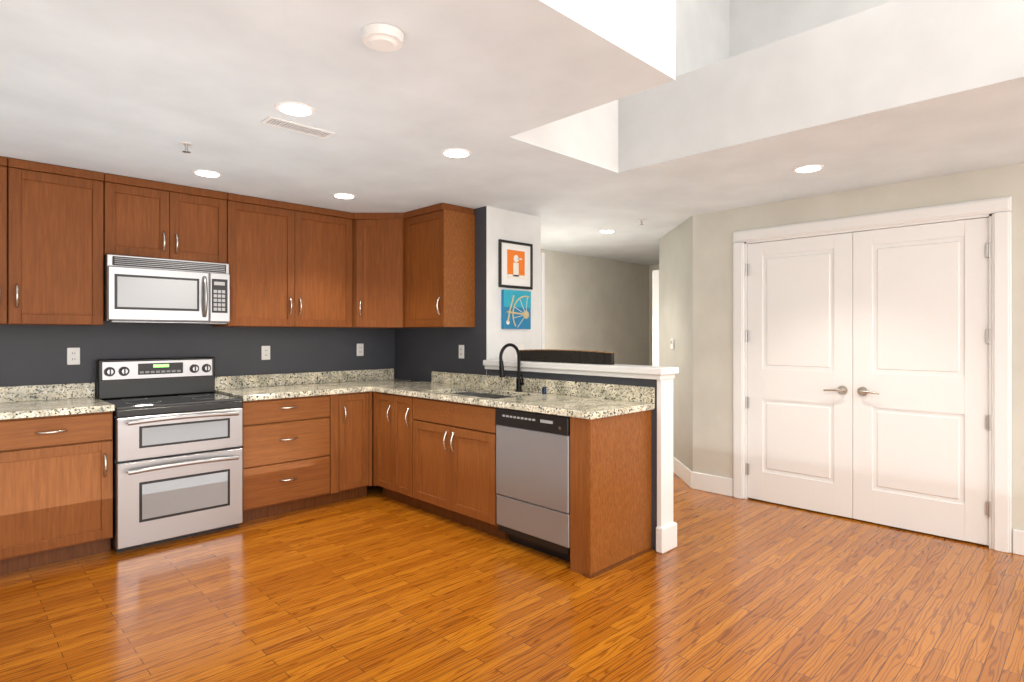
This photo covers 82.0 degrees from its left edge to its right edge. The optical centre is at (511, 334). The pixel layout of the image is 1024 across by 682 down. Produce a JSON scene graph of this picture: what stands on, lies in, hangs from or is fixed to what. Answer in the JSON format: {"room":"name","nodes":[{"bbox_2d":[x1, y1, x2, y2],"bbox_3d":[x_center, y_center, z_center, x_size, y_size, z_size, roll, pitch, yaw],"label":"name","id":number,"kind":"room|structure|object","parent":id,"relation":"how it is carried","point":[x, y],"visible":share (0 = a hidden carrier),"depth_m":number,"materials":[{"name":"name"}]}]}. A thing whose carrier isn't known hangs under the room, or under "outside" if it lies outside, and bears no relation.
{"room":"kitchen","nodes":[
{"label":"kitchen","id":0,"kind":"room"},
{"bbox_2d":[0,249,648,476],"bbox_3d":[-1.561,-0.940,5.512,11.100,4.600,0.150,0,0,-45],"label":"wall","id":1,"kind":"structure","parent":0,"point":[595,304],"depth_m":5.17,"materials":[{"name":"grey paint"}]},
{"bbox_2d":[0,156,6,324],"bbox_3d":[-3.334,-0.561,3.404,0.615,0.993,0.366,0,0,-45],"label":"upper cabinet","id":2,"kind":"object","parent":1,"relation":"attached to","point":[3,240],"visible":1,"depth_m":3.50,"materials":[{"name":"brown wood"}]},
{"bbox_2d":[4,158,103,324],"bbox_3d":[-2.942,-0.561,3.789,0.478,0.993,0.366,0,0,-45],"label":"upper cabinet","id":3,"kind":"object","parent":1,"relation":"attached to","point":[54,244],"visible":0.92,"depth_m":3.68,"materials":[{"name":"brown wood"}]},
{"bbox_2d":[67,348,79,364],"bbox_3d":[-2.981,0.145,4.003,0.072,0.116,0.009,0,0,-45],"label":"electrical outlet","id":4,"kind":"object","parent":1,"relation":"attached to","point":[73,356],"visible":1,"depth_m":4.00,"materials":[{"name":"white plastic"}]},
{"bbox_2d":[103,173,227,262],"bbox_3d":[-2.498,-0.793,4.226,0.764,0.529,0.366,0,0,-45],"label":"upper cabinet","id":5,"kind":"object","parent":1,"relation":"attached to","point":[149,218],"visible":0.92,"depth_m":4.09,"materials":[{"name":"brown wood"}]},
{"bbox_2d":[103,254,229,323],"bbox_3d":[-2.466,-0.301,4.193,0.756,0.447,0.457,0,0,-45],"label":"over-the-range microwave","id":6,"kind":"object","parent":5,"relation":"attached to","point":[137,289],"visible":0.98,"depth_m":4.03,"materials":[{"name":"silver metal"}]},
{"bbox_2d":[262,346,269,359],"bbox_3d":[-2.053,0.150,4.915,0.072,0.116,0.009,0,0,-45],"label":"electrical outlet","id":7,"kind":"object","parent":1,"relation":"attached to","point":[265,352],"visible":1,"depth_m":4.91,"materials":[{"name":"white plastic"}]},
{"bbox_2d":[213,193,352,327],"bbox_3d":[-1.855,-0.561,4.857,1.034,0.993,0.366,0,0,-45],"label":"upper cabinet","id":8,"kind":"object","parent":1,"relation":"attached to","point":[290,264],"visible":1,"depth_m":4.72,"materials":[{"name":"brown wood"}]},
{"bbox_2d":[357,344,363,355],"bbox_3d":[-1.426,0.140,5.531,0.072,0.116,0.009,0,0,-45],"label":"electrical outlet","id":9,"kind":"object","parent":1,"relation":"attached to","point":[360,349],"visible":1,"depth_m":5.53,"materials":[{"name":"white plastic"}]},
{"bbox_2d":[346,213,417,327],"bbox_3d":[-1.149,-0.561,5.341,0.648,0.993,0.667,0,0,-45],"label":"upper cabinet","id":10,"kind":"object","parent":1,"relation":"attached to","point":[378,270],"visible":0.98,"depth_m":5.11,"materials":[{"name":"brown wood"}]},
{"bbox_2d":[0,0,674,212],"bbox_3d":[-1.966,-2.150,2.429,5.800,2.180,3.680,0,0,-45],"label":"ceiling","id":11,"kind":"structure","parent":0,"point":[517,98],"depth_m":2.55,"materials":[{"name":"white paint"}]},
{"bbox_2d":[179,142,193,152],"bbox_3d":[-1.803,-1.036,3.261,0.070,0.047,0.070,0,0,-45],"label":"sprinkler head","id":12,"kind":"object","parent":11,"relation":"attached to","point":[187,144],"depth_m":3.26,"materials":[{"name":"white metal"}]},
{"bbox_2d":[191,169,222,177],"bbox_3d":[-1.996,-1.056,3.857,0.184,0.007,0.184,0,0,-45],"label":"recessed light","id":13,"kind":"object","parent":11,"relation":"in","point":[206,173],"visible":0.98,"depth_m":3.84,"materials":[{"name":"white plastic"}]},
{"bbox_2d":[274,101,315,116],"bbox_3d":[-1.015,-1.056,2.760,0.184,0.007,0.184,0,0,-45],"label":"recessed light","id":14,"kind":"object","parent":11,"relation":"in","point":[295,109],"visible":1,"depth_m":2.75,"materials":[{"name":"white plastic"}]},
{"bbox_2d":[261,116,334,138],"bbox_3d":[-1.087,-1.056,3.004,0.340,0.007,0.110,0,0,-45],"label":"ceiling vent","id":15,"kind":"object","parent":11,"relation":"in","point":[295,126],"visible":1,"depth_m":2.99,"materials":[{"name":"white plastic"}]},
{"bbox_2d":[332,193,356,198],"bbox_3d":[-1.276,-1.056,4.480,0.184,0.007,0.184,0,0,-45],"label":"recessed light","id":16,"kind":"object","parent":11,"relation":"in","point":[344,195],"visible":1,"depth_m":4.46,"materials":[{"name":"white plastic"}]},
{"bbox_2d":[361,23,403,51],"bbox_3d":[-0.456,-1.040,2.076,0.150,0.037,0.150,0,0,-45],"label":"smoke detector","id":17,"kind":"object","parent":11,"relation":"attached to","point":[381,37],"visible":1,"depth_m":2.04,"materials":[{"name":"white plastic"}]},
{"bbox_2d":[441,148,471,157],"bbox_3d":[-0.324,-1.056,3.425,0.184,0.007,0.184,0,0,-45],"label":"recessed light","id":18,"kind":"object","parent":11,"relation":"in","point":[456,152],"visible":1,"depth_m":3.41,"materials":[{"name":"white plastic"}]},
{"bbox_2d":[0,472,1023,681],"bbox_3d":[1.050,1.385,2.855,11.100,0.050,7.900,0,0,-45],"label":"floor","id":19,"kind":"structure","parent":0,"point":[374,585],"depth_m":2.95,"materials":[{"name":"brown wood"}]},
{"bbox_2d":[0,411,112,573],"bbox_3d":[-2.889,0.916,3.639,0.610,0.888,0.656,0,0,-45],"label":"base cabinet","id":20,"kind":"object","parent":19,"relation":"on","point":[56,488],"visible":1,"depth_m":3.45,"materials":[{"name":"brown wood"}]},
{"bbox_2d":[0,382,114,419],"bbox_3d":[-3.118,0.400,3.421,1.247,0.140,0.645,0,0,-44],"label":"countertop","id":21,"kind":"structure","parent":20,"relation":"on","point":[29,401],"depth_m":3.74,"materials":[{"name":"stone"}]},
{"bbox_2d":[96,357,242,551],"bbox_3d":[-2.365,0.765,4.090,0.752,1.190,0.726,0,0,-45],"label":"range","id":22,"kind":"object","parent":19,"relation":"on","point":[177,448],"visible":1,"depth_m":3.92,"materials":[{"name":"silver metal"}]},
{"bbox_2d":[240,395,329,521],"bbox_3d":[-1.881,0.916,4.628,0.675,0.888,0.656,0,0,-45],"label":"base cabinet","id":23,"kind":"object","parent":19,"relation":"on","point":[286,454],"visible":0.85,"depth_m":4.41,"materials":[{"name":"brown wood"}]},
{"bbox_2d":[215,371,367,400],"bbox_3d":[-1.764,0.400,4.750,1.017,0.140,0.648,0,0,-44],"label":"countertop","id":24,"kind":"structure","parent":23,"relation":"on","point":[287,385],"depth_m":4.81,"materials":[{"name":"stone"}]},
{"bbox_2d":[325,391,371,503],"bbox_3d":[-1.505,0.916,4.998,0.376,0.888,0.656,0,0,-45],"label":"base cabinet","id":25,"kind":"object","parent":19,"relation":"on","point":[350,417],"visible":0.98,"depth_m":4.80,"materials":[{"name":"brown wood"}]},
{"bbox_2d":[373,392,421,508],"bbox_3d":[-0.755,0.916,4.929,0.656,0.888,0.560,0,0,-45],"label":"base cabinet","id":26,"kind":"object","parent":19,"relation":"on","point":[393,419],"visible":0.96,"depth_m":4.72,"materials":[{"name":"brown wood"}]},
{"bbox_2d":[413,397,508,538],"bbox_3d":[-0.229,0.916,4.393,0.656,0.888,0.937,0,0,-45],"label":"base cabinet","id":27,"kind":"object","parent":19,"relation":"on","point":[454,461],"visible":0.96,"depth_m":4.15,"materials":[{"name":"brown wood"}]},
{"bbox_2d":[348,368,654,419],"bbox_3d":[-0.363,0.495,4.524,0.664,0.330,2.933,0,0,-44],"label":"countertop","id":28,"kind":"structure","parent":27,"relation":"on","point":[585,400],"depth_m":4.15,"materials":[{"name":"stone"}]},
{"bbox_2d":[499,343,523,391],"bbox_3d":[0.002,0.246,4.396,0.232,0.367,0.091,0,0,-45],"label":"faucet","id":29,"kind":"object","parent":28,"relation":"on","point":[519,381],"visible":1,"depth_m":4.44,"materials":[{"name":"black metal"}]},
{"bbox_2d":[542,387,546,393],"bbox_3d":[0.235,0.404,4.282,0.034,0.051,0.034,0,0,-45],"label":"soap dispenser","id":30,"kind":"object","parent":28,"relation":"on","point":[544,390],"visible":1,"depth_m":4.27,"materials":[{"name":"blue"}]},
{"bbox_2d":[496,408,569,561],"bbox_3d":[0.320,0.919,3.829,0.604,0.882,0.615,0,0,-45],"label":"dishwasher","id":31,"kind":"object","parent":19,"relation":"on","point":[533,476],"visible":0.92,"depth_m":3.60,"materials":[{"name":"silver metal"}]},
{"bbox_2d":[570,410,652,578],"bbox_3d":[0.389,0.916,3.783,0.630,0.888,0.788,0,0,-45],"label":"base cabinet","id":32,"kind":"object","parent":19,"relation":"on","point":[610,492],"visible":0.71,"depth_m":3.42,"materials":[{"name":"brown wood"}]},
{"bbox_2d":[395,206,656,550],"bbox_3d":[0.113,0.150,4.983,0.654,2.420,2.950,0,0,-45],"label":"wall","id":33,"kind":"structure","parent":0,"point":[421,354],"depth_m":4.99,"materials":[{"name":"white paint"}]},
{"bbox_2d":[404,203,474,327],"bbox_3d":[-0.633,-0.561,5.011,0.366,0.993,0.548,0,0,-45],"label":"upper cabinet","id":34,"kind":"object","parent":33,"relation":"attached to","point":[439,265],"visible":1,"depth_m":4.86,"materials":[{"name":"brown wood"}]},
{"bbox_2d":[459,345,463,358],"bbox_3d":[-0.436,0.145,5.067,0.009,0.116,0.072,0,0,-45],"label":"electrical outlet","id":35,"kind":"object","parent":33,"relation":"attached to","point":[461,351],"visible":1,"depth_m":5.06,"materials":[{"name":"white plastic"}]},
{"bbox_2d":[498,239,532,289],"bbox_3d":[0.035,-0.600,5.065,0.400,0.400,0.022,0,0,-45],"label":"picture frame","id":36,"kind":"object","parent":33,"relation":"attached to","point":[515,264],"visible":0.98,"depth_m":5.06,"materials":[{"name":"black"}]},
{"bbox_2d":[501,290,530,328],"bbox_3d":[0.042,-0.215,5.058,0.330,0.330,0.041,0,0,-45],"label":"picture","id":37,"kind":"object","parent":33,"relation":"attached to","point":[515,309],"visible":0.98,"depth_m":5.03,"materials":[{"name":"blue paper"}]},
{"bbox_2d":[514,344,523,357],"bbox_3d":[0.062,0.140,5.101,0.120,0.116,0.009,0,0,-45],"label":"switch plate","id":38,"kind":"object","parent":33,"relation":"attached to","point":[520,346],"visible":0.54,"depth_m":5.09,"materials":[{"name":"white plastic"}]},
{"bbox_2d":[483,359,678,553],"bbox_3d":[0.416,0.782,4.292,0.210,1.155,1.660,0,0,-45],"label":"trim","id":39,"kind":"structure","parent":33,"relation":"on","point":[666,527],"depth_m":3.73,"materials":[{"name":"white wood"}]},
{"bbox_2d":[519,349,613,364],"bbox_3d":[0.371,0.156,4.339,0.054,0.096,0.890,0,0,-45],"label":"sofa","id":40,"kind":"object","parent":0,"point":[571,356],"visible":0.98,"depth_m":4.26,"materials":[{"name":"black leather"}]},
{"bbox_2d":[649,215,692,471],"bbox_3d":[1.936,0.150,7.160,3.200,2.420,2.400,0,0,-45],"label":"wall","id":41,"kind":"structure","parent":0,"point":[674,267],"depth_m":5.70,"materials":[{"name":"beige paint"}]},
{"bbox_2d":[541,253,658,365],"bbox_3d":[0.929,0.310,5.939,1.850,2.100,0.170,0,0,-45],"label":"door frame","id":42,"kind":"structure","parent":41,"relation":"attached to","point":[655,317],"depth_m":6.52,"materials":[{"name":"white wood"}]},
{"bbox_2d":[671,339,674,348],"bbox_3d":[1.602,0.090,5.877,0.023,0.100,0.080,0,0,1],"label":"thermostat","id":43,"kind":"object","parent":41,"relation":"attached to","point":[672,343],"visible":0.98,"depth_m":5.84,"materials":[{"name":"white plastic"}]},
{"bbox_2d":[673,456,691,487],"bbox_3d":[1.606,1.285,5.860,0.016,0.150,1.292,0,0,1],"label":"baseboard","id":44,"kind":"structure","parent":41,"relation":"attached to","point":[683,472],"depth_m":5.49,"materials":[{"name":"white wood"}]},
{"bbox_2d":[675,0,730,76],"bbox_3d":[1.213,-2.400,4.466,1.590,1.680,0.150,0,0,-44],"label":"wall","id":45,"kind":"structure","parent":0,"point":[708,32],"depth_m":4.62,"materials":[{"name":"white paint"}]},
{"bbox_2d":[472,0,1023,264],"bbox_3d":[3.117,-1.310,4.815,4.804,0.500,7.400,0,0,-45],"label":"ceiling","id":46,"kind":"structure","parent":0,"point":[896,91],"depth_m":3.28,"materials":[{"name":"white paint"}]},
{"bbox_2d":[598,230,615,232],"bbox_3d":[0.972,-1.056,6.016,0.184,0.007,0.184,0,0,-45],"label":"ceiling light","id":47,"kind":"object","parent":46,"relation":"attached to","point":[606,231],"visible":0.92,"depth_m":5.99,"materials":[{"name":"white plastic"}]},
{"bbox_2d":[792,164,824,172],"bbox_3d":[1.885,-1.056,3.745,0.184,0.007,0.184,0,0,-45],"label":"ceiling light","id":48,"kind":"object","parent":46,"relation":"attached to","point":[808,168],"visible":0.98,"depth_m":3.72,"materials":[{"name":"white plastic"}]},
{"bbox_2d":[693,0,1023,552],"bbox_3d":[3.414,-0.940,3.460,0.120,4.600,5.050,0,0,-45],"label":"wall","id":49,"kind":"structure","parent":0,"point":[713,343],"depth_m":4.73,"materials":[{"name":"beige paint"}]},
{"bbox_2d":[745,233,852,517],"bbox_3d":[2.212,0.298,4.596,0.096,2.100,0.792,0,0,-45],"label":"door","id":50,"kind":"structure","parent":49,"relation":"in","point":[799,340],"depth_m":4.58,"materials":[{"name":"white wood"}]},
{"bbox_2d":[692,472,1023,555],"bbox_3d":[3.365,1.285,3.412,0.016,0.150,5.050,0,0,-45],"label":"baseboard","id":51,"kind":"structure","parent":49,"relation":"attached to","point":[713,484],"depth_m":5.02,"materials":[{"name":"white wood"}]},
{"bbox_2d":[733,196,1011,552],"bbox_3d":[2.521,0.247,4.342,0.138,2.225,1.790,0,0,-45],"label":"door frame","id":52,"kind":"structure","parent":49,"relation":"attached to","point":[997,212],"depth_m":3.74,"materials":[{"name":"white wood"}]},
{"bbox_2d":[853,217,989,545],"bbox_3d":[2.769,0.298,4.029,0.096,2.100,0.792,0,0,-45],"label":"door","id":53,"kind":"structure","parent":49,"relation":"in","point":[921,415],"depth_m":4.01,"materials":[{"name":"white wood"}]}
]}

